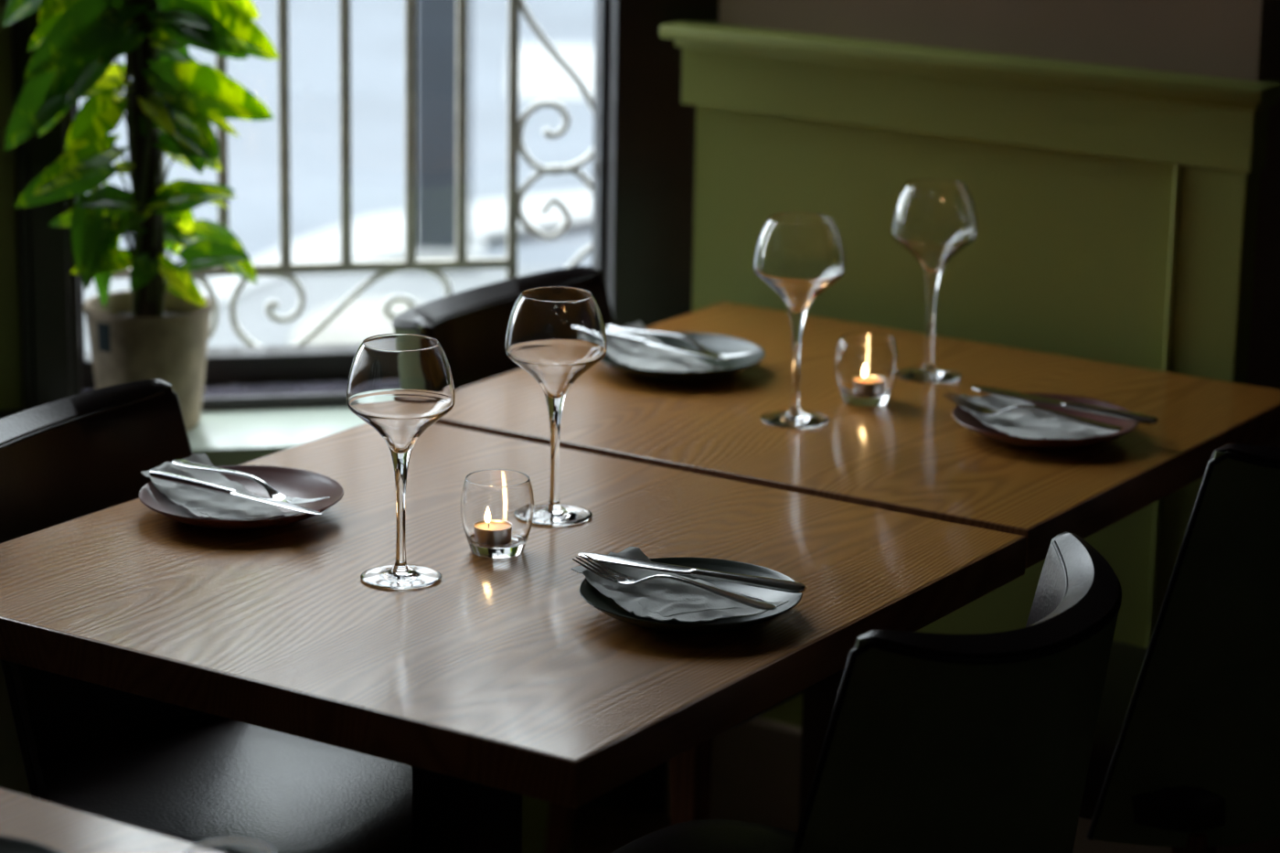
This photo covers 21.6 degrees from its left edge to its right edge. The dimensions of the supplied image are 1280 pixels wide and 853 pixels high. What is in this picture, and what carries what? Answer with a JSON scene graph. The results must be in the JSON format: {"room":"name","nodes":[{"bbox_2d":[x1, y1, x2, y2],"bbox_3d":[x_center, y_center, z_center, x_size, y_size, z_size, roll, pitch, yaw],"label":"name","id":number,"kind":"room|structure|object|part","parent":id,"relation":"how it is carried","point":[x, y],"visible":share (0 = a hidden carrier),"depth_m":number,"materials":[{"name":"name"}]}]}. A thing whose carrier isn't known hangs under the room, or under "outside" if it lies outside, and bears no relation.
{"room":"restaurant dining room","nodes":[
{"label":"restaurant dining room","id":0,"kind":"room"},
{"bbox_2d":[0,0,22,411],"bbox_3d":[-0.907,-0.859,4.250,0.200,1.745,0.155,-2,15,-11],"label":"wall","id":1,"kind":"structure","parent":0,"point":[11,397],"depth_m":4.36,"materials":[{"name":"green paint"}]},
{"bbox_2d":[0,410,23,418],"bbox_3d":[-1.177,0.032,4.226,0.879,0.025,0.225,-2,15,-11],"label":"trim","id":2,"kind":"structure","parent":1,"relation":"attached to","point":[3,414],"depth_m":4.39,"materials":[{"name":"black wood"}]},
{"bbox_2d":[10,10,81,410],"bbox_3d":[-0.764,-0.863,4.227,0.076,1.720,0.135,-2,15,-11],"label":"trim","id":3,"kind":"structure","parent":1,"relation":"attached to","point":[48,292],"depth_m":4.34,"materials":[{"name":"black wood"}]},
{"bbox_2d":[186,406,606,852],"bbox_3d":[-0.394,0.291,4.541,0.760,0.660,0.392,-2,15,-11],"label":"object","id":4,"kind":"structure","parent":1,"relation":"in","point":[535,812],"depth_m":4.35,"materials":[{"name":"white paint"}]},
{"bbox_2d":[2,0,278,430],"bbox_3d":[-0.627,-0.352,4.253,0.339,0.721,0.166,1,15,-1],"label":"potted plant","id":5,"kind":"object","parent":4,"relation":"on","point":[157,328],"visible":0.98,"depth_m":4.23,"materials":[{"name":"plant"}]},
{"bbox_2d":[74,0,608,411],"bbox_3d":[-0.379,-0.863,4.305,0.710,1.708,0.142,-2,15,-11],"label":"window","id":6,"kind":"structure","parent":4,"relation":"attached to","point":[305,376],"depth_m":4.50,"materials":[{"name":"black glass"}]},
{"bbox_3d":[-0.388,-0.046,4.498,0.710,0.018,0.078,-2,15,-11],"label":"sill","id":7,"kind":"part","parent":6,"relation":"part of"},
{"bbox_2d":[82,289,213,430],"bbox_3d":[-0.633,-0.080,4.322,0.166,0.160,0.172,10,17,32],"label":"pot","id":8,"kind":"object","parent":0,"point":[140,335],"depth_m":4.27,"materials":[{"name":"beige ceramic"}]},
{"bbox_2d":[571,807,671,852],"bbox_3d":[-0.136,1.359,1.686,5.486,0.060,6.150,10,17,32],"label":"floor","id":9,"kind":"structure","parent":0,"point":[599,829],"depth_m":4.64,"materials":[{"name":"brown wood"}]},
{"bbox_2d":[0,788,196,852],"bbox_3d":[-0.423,0.788,2.243,0.808,0.750,0.803,10,17,32],"label":"table","id":10,"kind":"object","parent":9,"relation":"on","point":[63,829],"visible":1,"depth_m":2.58,"materials":[{"name":"brown wood"}]},
{"bbox_2d":[0,835,60,852],"bbox_3d":[-0.505,0.341,2.413,0.207,0.024,0.207,10,17,32],"label":"plate","id":11,"kind":"object","parent":10,"relation":"on","point":[7,844],"visible":1,"depth_m":2.49,"materials":[{"name":"black ceramic"}]},
{"bbox_2d":[185,838,274,852],"bbox_3d":[-0.287,0.335,2.351,0.072,0.075,0.072,10,17,32],"label":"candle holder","id":12,"kind":"object","parent":10,"relation":"on","point":[230,845],"visible":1,"depth_m":2.37,"materials":[{"name":"clear glass"}]},
{"bbox_2d":[0,379,412,852],"bbox_3d":[-0.457,0.412,3.502,0.537,0.835,0.421,7,16,23],"label":"dining chair","id":13,"kind":"object","parent":9,"relation":"on","point":[177,772],"visible":0.66,"depth_m":3.51,"materials":[{"name":"black leather"}]},
{"bbox_3d":[-0.592,0.211,3.513,0.231,0.443,0.414,7,16,23],"label":"panel","id":14,"kind":"part","parent":13,"relation":"part of","materials":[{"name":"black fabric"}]},
{"bbox_3d":[-0.588,0.208,3.511,0.235,0.450,0.410,7,16,23],"label":"backrest","id":15,"kind":"part","parent":13,"relation":"part of","materials":[{"name":"brown leather"}]},
{"bbox_3d":[-0.416,0.397,3.479,0.448,0.076,0.421,7,16,23],"label":"seat","id":16,"kind":"part","parent":13,"relation":"part of","materials":[{"name":"brown leather"}]},
{"bbox_2d":[0,423,1026,852],"bbox_3d":[-0.174,0.492,3.380,0.808,0.750,0.803,10,17,32],"label":"table","id":17,"kind":"object","parent":9,"relation":"on","point":[496,680],"visible":0.82,"depth_m":3.14,"materials":[{"name":"brown wood"}]},
{"bbox_2d":[138,465,343,530],"bbox_3d":[-0.405,0.078,3.418,0.207,0.024,0.207,10,17,32],"label":"plate","id":18,"kind":"object","parent":17,"relation":"on","point":[290,482],"visible":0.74,"depth_m":3.44,"materials":[{"name":"brown ceramic"}]},
{"bbox_2d":[140,453,301,521],"bbox_3d":[-0.429,0.067,3.405,0.082,0.028,0.199,-10,18,-35],"label":"napkin","id":19,"kind":"object","parent":18,"relation":"on","point":[201,503],"visible":0.83,"depth_m":3.42,"materials":[{"name":"grey fabric"}]},
{"bbox_2d":[149,469,322,515],"bbox_3d":[-0.407,0.066,3.384,0.226,0.010,0.020,11,18,33],"label":"table knife","id":20,"kind":"object","parent":19,"relation":"on","point":[162,474],"visible":1,"depth_m":3.39,"materials":[{"name":"silver metal"}]},
{"bbox_3d":[-0.454,0.057,3.415,0.112,0.008,0.017,12,13,32],"label":"handle","id":21,"kind":"part","parent":20,"relation":"part of","materials":[{"name":"silver metal"}]},
{"bbox_3d":[-0.361,0.077,3.355,0.116,0.004,0.020,12,13,32],"label":"blade","id":22,"kind":"part","parent":20,"relation":"part of","materials":[{"name":"silver metal"}]},
{"bbox_2d":[172,458,330,504],"bbox_3d":[-0.398,0.057,3.414,0.212,0.017,0.024,14,19,37],"label":"fork","id":23,"kind":"object","parent":18,"relation":"on","point":[272,493],"visible":1,"depth_m":3.40,"materials":[{"name":"silver metal"}]},
{"bbox_3d":[-0.437,0.043,3.443,0.111,0.007,0.018,13,19,37],"label":"handle","id":24,"kind":"part","parent":23,"relation":"part of","materials":[{"name":"silver metal"}]},
{"bbox_2d":[346,333,455,589],"bbox_3d":[-0.227,0.033,3.192,0.103,0.232,0.103,10,17,32],"label":"wine glass","id":25,"kind":"object","parent":17,"relation":"on","point":[400,385],"visible":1,"depth_m":3.15,"materials":[{"name":"clear glass"}]},
{"bbox_3d":[-0.228,0.076,3.203,0.020,0.108,0.020,10,17,32],"label":"stem","id":26,"kind":"part","parent":25,"relation":"part of","materials":[{"name":"clear glass"}]},
{"bbox_2d":[346,333,455,454],"bbox_3d":[-0.226,-0.028,3.176,0.103,0.107,0.103,10,17,32],"label":"bowl","id":27,"kind":"object","parent":25,"relation":"on","point":[400,385],"depth_m":3.14,"materials":[{"name":"clear glass"}]},
{"bbox_2d":[460,469,533,558],"bbox_3d":[-0.140,0.086,3.304,0.072,0.075,0.072,10,17,32],"label":"candle holder","id":28,"kind":"object","parent":17,"relation":"on","point":[497,505],"visible":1,"depth_m":3.28,"materials":[{"name":"clear glass"}]},
{"bbox_2d":[504,286,607,526],"bbox_3d":[-0.086,-0.021,3.404,0.103,0.232,0.103,10,17,32],"label":"wine glass","id":29,"kind":"object","parent":17,"relation":"on","point":[556,335],"visible":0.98,"depth_m":3.36,"materials":[{"name":"clear glass"}]},
{"bbox_3d":[-0.086,0.023,3.416,0.020,0.108,0.020,10,17,32],"label":"stem","id":30,"kind":"part","parent":29,"relation":"part of","materials":[{"name":"clear glass"}]},
{"bbox_2d":[504,286,607,399],"bbox_3d":[-0.085,-0.081,3.388,0.103,0.107,0.103,10,17,32],"label":"bowl","id":31,"kind":"object","parent":29,"relation":"on","point":[556,335],"depth_m":3.35,"materials":[{"name":"clear glass"}]},
{"bbox_2d":[579,556,802,632],"bbox_3d":[0.047,0.163,3.126,0.207,0.024,0.207,10,17,32],"label":"plate","id":32,"kind":"object","parent":17,"relation":"on","point":[592,595],"visible":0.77,"depth_m":3.12,"materials":[{"name":"black ceramic"}]},
{"bbox_2d":[571,546,789,622],"bbox_3d":[0.026,0.152,3.119,0.193,0.024,0.120,14,20,41],"label":"napkin","id":33,"kind":"object","parent":32,"relation":"on","point":[664,600],"visible":0.88,"depth_m":3.12,"materials":[{"name":"grey fabric"}]},
{"bbox_2d":[572,554,777,609],"bbox_3d":[0.032,0.145,3.116,0.212,0.016,0.024,10,17,30],"label":"fork","id":34,"kind":"object","parent":33,"relation":"on","point":[617,577],"visible":1,"depth_m":3.12,"materials":[{"name":"silver metal"}]},
{"bbox_3d":[0.076,0.153,3.091,0.110,0.009,0.018,13,19,29],"label":"handle","id":35,"kind":"part","parent":34,"relation":"part of","materials":[{"name":"silver metal"}]},
{"bbox_2d":[578,552,806,593],"bbox_3d":[0.047,0.137,3.152,0.226,0.010,0.020,6,16,20],"label":"table knife","id":36,"kind":"object","parent":33,"relation":"on","point":[776,584],"visible":1,"depth_m":3.14,"materials":[{"name":"silver metal"}]},
{"bbox_3d":[-0.005,0.129,3.170,0.116,0.004,0.020,8,22,19],"label":"blade","id":37,"kind":"part","parent":36,"relation":"part of","materials":[{"name":"silver metal"}]},
{"bbox_3d":[0.100,0.143,3.132,0.112,0.008,0.017,8,22,19],"label":"handle","id":38,"kind":"part","parent":36,"relation":"part of","materials":[{"name":"silver metal"}]},
{"bbox_2d":[392,266,808,852],"bbox_3d":[-0.032,0.263,4.095,0.537,0.835,0.421,10,17,30],"label":"dining chair","id":39,"kind":"object","parent":9,"relation":"on","point":[470,325],"visible":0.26,"depth_m":4.12,"materials":[{"name":"black leather"}]},
{"bbox_3d":[-0.159,0.057,4.124,0.231,0.443,0.414,10,17,30],"label":"panel","id":40,"kind":"part","parent":39,"relation":"part of","materials":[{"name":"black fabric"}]},
{"bbox_3d":[-0.155,0.055,4.120,0.235,0.450,0.410,10,17,30],"label":"backrest","id":41,"kind":"part","parent":39,"relation":"part of","materials":[{"name":"brown leather"}]},
{"bbox_3d":[-0.089,0.416,4.356,0.090,0.402,0.046,10,17,30],"label":"leg","id":42,"kind":"part","parent":39,"relation":"part of","materials":[{"name":"brown wood"}]},
{"bbox_3d":[0.056,0.538,3.904,0.043,0.402,0.046,10,17,30],"label":"leg","id":43,"kind":"part","parent":39,"relation":"part of","materials":[{"name":"brown wood"}]},
{"bbox_3d":[0.006,0.249,4.067,0.448,0.076,0.421,10,17,30],"label":"seat","id":44,"kind":"part","parent":39,"relation":"part of","materials":[{"name":"brown leather"}]},
{"bbox_2d":[435,301,1279,825],"bbox_3d":[0.245,0.335,3.998,0.808,0.754,0.709,10,17,32],"label":"table","id":45,"kind":"object","parent":9,"relation":"on","point":[908,453],"visible":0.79,"depth_m":3.79,"materials":[{"name":"brown wood"}]},
{"bbox_2d":[600,331,765,382],"bbox_3d":[0.046,-0.078,4.026,0.207,0.024,0.207,10,17,32],"label":"plate","id":46,"kind":"object","parent":45,"relation":"on","point":[714,343],"visible":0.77,"depth_m":4.04,"materials":[{"name":"brown ceramic"}]},
{"bbox_2d":[606,320,727,372],"bbox_3d":[0.013,-0.090,4.015,0.091,0.027,0.191,-9,18,-33],"label":"napkin","id":47,"kind":"object","parent":46,"relation":"on","point":[631,354],"visible":0.88,"depth_m":4.02,"materials":[{"name":"grey fabric"}]},
{"bbox_2d":[605,329,728,360],"bbox_3d":[0.013,-0.101,4.022,0.226,0.011,0.020,11,18,34],"label":"table knife","id":48,"kind":"object","parent":47,"relation":"on","point":[611,334],"visible":0.86,"depth_m":4.02,"materials":[{"name":"silver metal"}]},
{"bbox_3d":[-0.032,-0.111,4.055,0.112,0.008,0.017,13,13,34],"label":"handle","id":49,"kind":"part","parent":48,"relation":"part of","materials":[{"name":"silver metal"}]},
{"bbox_3d":[0.058,-0.089,3.992,0.116,0.004,0.020,13,13,34],"label":"blade","id":50,"kind":"part","parent":48,"relation":"part of","materials":[{"name":"silver metal"}]},
{"bbox_2d":[608,324,756,358],"bbox_3d":[0.047,-0.101,4.028,0.212,0.018,0.024,13,19,36],"label":"fork","id":51,"kind":"object","parent":46,"relation":"on","point":[697,345],"visible":1,"depth_m":4.02,"materials":[{"name":"silver metal"}]},
{"bbox_3d":[0.007,-0.115,4.057,0.111,0.008,0.018,12,18,37],"label":"handle","id":52,"kind":"part","parent":51,"relation":"part of","materials":[{"name":"silver metal"}]},
{"bbox_2d":[753,213,844,428],"bbox_3d":[0.177,-0.119,3.780,0.103,0.232,0.103,10,17,32],"label":"wine glass","id":53,"kind":"object","parent":45,"relation":"on","point":[799,256],"visible":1,"depth_m":3.73,"materials":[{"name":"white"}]},
{"bbox_3d":[0.177,-0.076,3.792,0.020,0.108,0.020,10,17,32],"label":"stem","id":54,"kind":"part","parent":53,"relation":"part of","materials":[{"name":"clear glass"}]},
{"bbox_2d":[753,213,844,314],"bbox_3d":[0.178,-0.180,3.764,0.103,0.107,0.103,10,17,32],"label":"bowl","id":55,"kind":"object","parent":53,"relation":"on","point":[799,256],"depth_m":3.73,"materials":[{"name":"clear glass"}]},
{"bbox_2d":[834,331,897,406],"bbox_3d":[0.262,-0.066,3.890,0.072,0.075,0.072,10,17,32],"label":"candle holder","id":56,"kind":"object","parent":45,"relation":"on","point":[866,364],"visible":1,"depth_m":3.87,"materials":[{"name":"clear glass"}]},
{"bbox_2d":[890,179,977,383],"bbox_3d":[0.347,-0.173,3.994,0.103,0.232,0.103,10,17,32],"label":"wine glass","id":57,"kind":"object","parent":45,"relation":"on","point":[934,220],"visible":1,"depth_m":3.95,"materials":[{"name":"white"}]},
{"bbox_3d":[0.346,-0.129,4.005,0.020,0.108,0.020,10,17,32],"label":"stem","id":58,"kind":"part","parent":57,"relation":"part of","materials":[{"name":"clear glass"}]},
{"bbox_2d":[890,179,977,275],"bbox_3d":[0.348,-0.233,3.978,0.103,0.107,0.103,10,17,32],"label":"bowl","id":59,"kind":"object","parent":57,"relation":"on","point":[933,219],"depth_m":3.94,"materials":[{"name":"clear glass"}]},
{"bbox_2d":[951,393,1138,449],"bbox_3d":[0.452,-0.001,3.757,0.207,0.024,0.207,10,17,32],"label":"plate","id":60,"kind":"object","parent":45,"relation":"on","point":[964,417],"visible":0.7,"depth_m":3.75,"materials":[{"name":"brown ceramic"}]},
{"bbox_2d":[952,394,1119,439],"bbox_3d":[0.442,-0.012,3.756,0.109,0.021,0.171,-7,17,-29],"label":"napkin","id":61,"kind":"object","parent":60,"relation":"on","point":[1029,423],"visible":0.96,"depth_m":3.75,"materials":[{"name":"grey fabric"}]},
{"bbox_2d":[941,391,1123,430],"bbox_3d":[0.436,-0.016,3.738,0.212,0.016,0.024,9,17,27],"label":"fork","id":62,"kind":"object","parent":61,"relation":"on","point":[959,400],"visible":1,"depth_m":3.74,"materials":[{"name":"silver metal"}]},
{"bbox_3d":[0.481,-0.009,3.713,0.110,0.009,0.018,12,18,27],"label":"handle","id":63,"kind":"part","parent":62,"relation":"part of","materials":[{"name":"silver metal"}]},
{"bbox_2d":[972,385,1158,425],"bbox_3d":[0.475,-0.024,3.771,0.226,0.011,0.020,10,17,30],"label":"table knife","id":64,"kind":"object","parent":61,"relation":"on","point":[1134,417],"visible":1,"depth_m":3.76,"materials":[{"name":"silver metal"}]},
{"bbox_3d":[0.428,-0.035,3.797,0.116,0.004,0.020,11,24,29],"label":"blade","id":65,"kind":"part","parent":64,"relation":"part of","materials":[{"name":"silver metal"}]},
{"bbox_3d":[0.523,-0.015,3.742,0.112,0.008,0.017,11,24,29],"label":"handle","id":66,"kind":"part","parent":64,"relation":"part of","materials":[{"name":"silver metal"}]},
{"bbox_2d":[611,531,1121,852],"bbox_3d":[0.159,0.513,3.157,0.537,0.835,0.421,10,17,32],"label":"dining chair","id":67,"kind":"object","parent":9,"relation":"on","point":[933,742],"visible":1,"depth_m":2.87,"materials":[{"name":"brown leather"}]},
{"bbox_3d":[0.122,0.486,3.175,0.448,0.076,0.421,10,17,32],"label":"seat","id":68,"kind":"part","parent":67,"relation":"part of","materials":[{"name":"brown leather"}]},
{"bbox_3d":[0.289,0.354,3.028,0.231,0.443,0.414,10,17,32],"label":"panel","id":69,"kind":"part","parent":67,"relation":"part of","materials":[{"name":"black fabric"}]},
{"bbox_3d":[0.285,0.350,3.030,0.235,0.450,0.410,10,17,32],"label":"backrest","id":70,"kind":"part","parent":67,"relation":"part of","materials":[{"name":"brown leather"}]},
{"bbox_2d":[1078,443,1279,852],"bbox_3d":[0.562,0.360,3.764,0.537,0.835,0.421,10,17,32],"label":"dining chair","id":71,"kind":"object","parent":9,"relation":"on","point":[1185,755],"visible":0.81,"depth_m":3.52,"materials":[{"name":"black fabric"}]},
{"bbox_3d":[0.525,0.333,3.783,0.448,0.076,0.421,10,17,32],"label":"seat","id":72,"kind":"part","parent":71,"relation":"part of","materials":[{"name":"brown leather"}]},
{"bbox_3d":[0.605,0.625,3.612,0.090,0.402,0.046,10,17,32],"label":"leg","id":73,"kind":"part","parent":71,"relation":"part of","materials":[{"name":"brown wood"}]},
{"bbox_3d":[0.689,0.197,3.637,0.235,0.450,0.410,10,17,32],"label":"backrest","id":74,"kind":"part","parent":71,"relation":"part of","materials":[{"name":"brown leather"}]},
{"bbox_2d":[718,0,1279,852],"bbox_3d":[0.542,-0.749,4.311,0.756,2.700,0.435,10,17,32],"label":"wall","id":75,"kind":"structure","parent":0,"point":[1239,39],"depth_m":4.12,"materials":[{"name":"beige paint"}]},
{"bbox_2d":[605,0,719,811],"bbox_3d":[0.127,-0.789,4.553,0.202,2.760,0.481,10,17,32],"label":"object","id":76,"kind":"structure","parent":75,"relation":"attached to","point":[651,134],"depth_m":4.47,"materials":[{"name":"black"}]},
{"bbox_2d":[666,716,1217,852],"bbox_3d":[0.383,0.519,4.452,0.805,0.170,0.038,10,17,32],"label":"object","id":77,"kind":"structure","parent":75,"relation":"attached to","point":[755,776],"depth_m":4.56,"materials":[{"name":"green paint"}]},
{"bbox_2d":[659,21,1279,111],"bbox_3d":[0.401,-0.454,4.199,0.843,0.030,0.092,10,17,32],"label":"trim","id":78,"kind":"structure","parent":75,"relation":"attached to","point":[1097,79],"depth_m":4.15,"materials":[{"name":"green paint"}]},
{"bbox_2d":[681,47,1269,173],"bbox_3d":[0.403,-0.409,4.213,0.805,0.088,0.046,10,17,32],"label":"trim","id":79,"kind":"structure","parent":75,"relation":"attached to","point":[1232,140],"depth_m":4.17,"materials":[{"name":"green paint"}]},
{"bbox_2d":[692,106,1259,727],"bbox_3d":[0.401,0.115,4.357,0.785,1.002,0.028,10,17,32],"label":"wall panel","id":80,"kind":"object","parent":75,"relation":"attached to","point":[1069,255],"depth_m":4.24,"materials":[{"name":"green paint"}]},
{"bbox_2d":[1146,164,1182,648],"bbox_3d":[0.641,0.086,4.149,0.009,0.828,0.009,10,17,32],"label":"trim","id":81,"kind":"structure","parent":75,"relation":"attached to","point":[1176,201],"depth_m":4.09,"materials":[{"name":"green paint"}]},
{"bbox_2d":[1154,165,1253,625],"bbox_3d":[0.683,0.090,4.138,0.090,0.830,0.022,10,17,32],"label":"trim","id":82,"kind":"structure","parent":75,"relation":"attached to","point":[1214,219],"depth_m":4.06,"materials":[{"name":"green paint"}]},
{"bbox_3d":[-0.818,-1.888,3.992,1.262,0.420,1.262,10,17,32],"label":"wall header","id":83,"kind":"structure","parent":0,"visible":0},
{"bbox_2d":[93,0,594,346],"bbox_3d":[-0.387,-0.900,4.421,0.750,1.696,0.014,-2,15,-11],"label":"window grille","id":84,"kind":"object","parent":83,"relation":"in","point":[285,269],"visible":0.59,"depth_m":4.58,"materials":[{"name":"beige metal"}]},
{"bbox_3d":[-0.471,-0.216,4.586,0.602,0.013,0.014,-2,15,-11],"label":"rail","id":85,"kind":"part","parent":84,"relation":"part of","materials":[{"name":"grey metal"}]},
{"label":"outside","id":86,"kind":"structure","parent":0,"visible":0},
{"bbox_2d":[83,266,565,351],"bbox_3d":[-1.066,1.038,3.078,29.910,0.140,10.251,-2,15,-11],"label":"pavement","id":87,"kind":"structure","parent":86,"point":[322,290],"depth_m":7.96,"materials":[{"name":"grey concrete"}]},
{"bbox_2d":[289,298,423,345],"bbox_3d":[-0.566,-0.211,7.336,0.398,0.125,0.404,10,17,32],"label":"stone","id":88,"kind":"object","parent":87,"relation":"on","point":[362,319],"visible":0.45,"depth_m":7.23,"materials":[{"name":"grey stone"}]},
{"bbox_2d":[399,0,485,259],"bbox_3d":[-0.461,-1.966,7.903,0.200,3.200,0.200,1,15,0],"label":"post","id":89,"kind":"object","parent":87,"relation":"on","point":[435,19],"visible":0.62,"depth_m":8.17,"materials":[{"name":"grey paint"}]},
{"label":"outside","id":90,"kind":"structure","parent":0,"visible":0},
{"bbox_2d":[78,0,595,267],"bbox_3d":[-9.626,-10.909,48.073,144.745,0.215,144.745,10,17,32],"label":"road","id":91,"kind":"structure","parent":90,"point":[378,124],"depth_m":10.31,"materials":[{"name":"grey asphalt"}]},
{"bbox_2d":[198,191,592,305],"bbox_3d":[-0.407,-0.504,8.670,2.338,0.012,0.618,-13,20,-43],"label":"road marking","id":92,"kind":"object","parent":91,"relation":"on","point":[380,237],"visible":0.24,"depth_m":8.61,"materials":[{"name":"white paint"}]},
{"bbox_2d":[506,44,594,99],"bbox_3d":[1.492,-1.181,11.472,3.917,0.012,1.144,1,15,0],"label":"road marking","id":93,"kind":"object","parent":91,"relation":"on","point":[540,76],"visible":0.15,"depth_m":11.40,"materials":[{"name":"white paint"}]}
]}

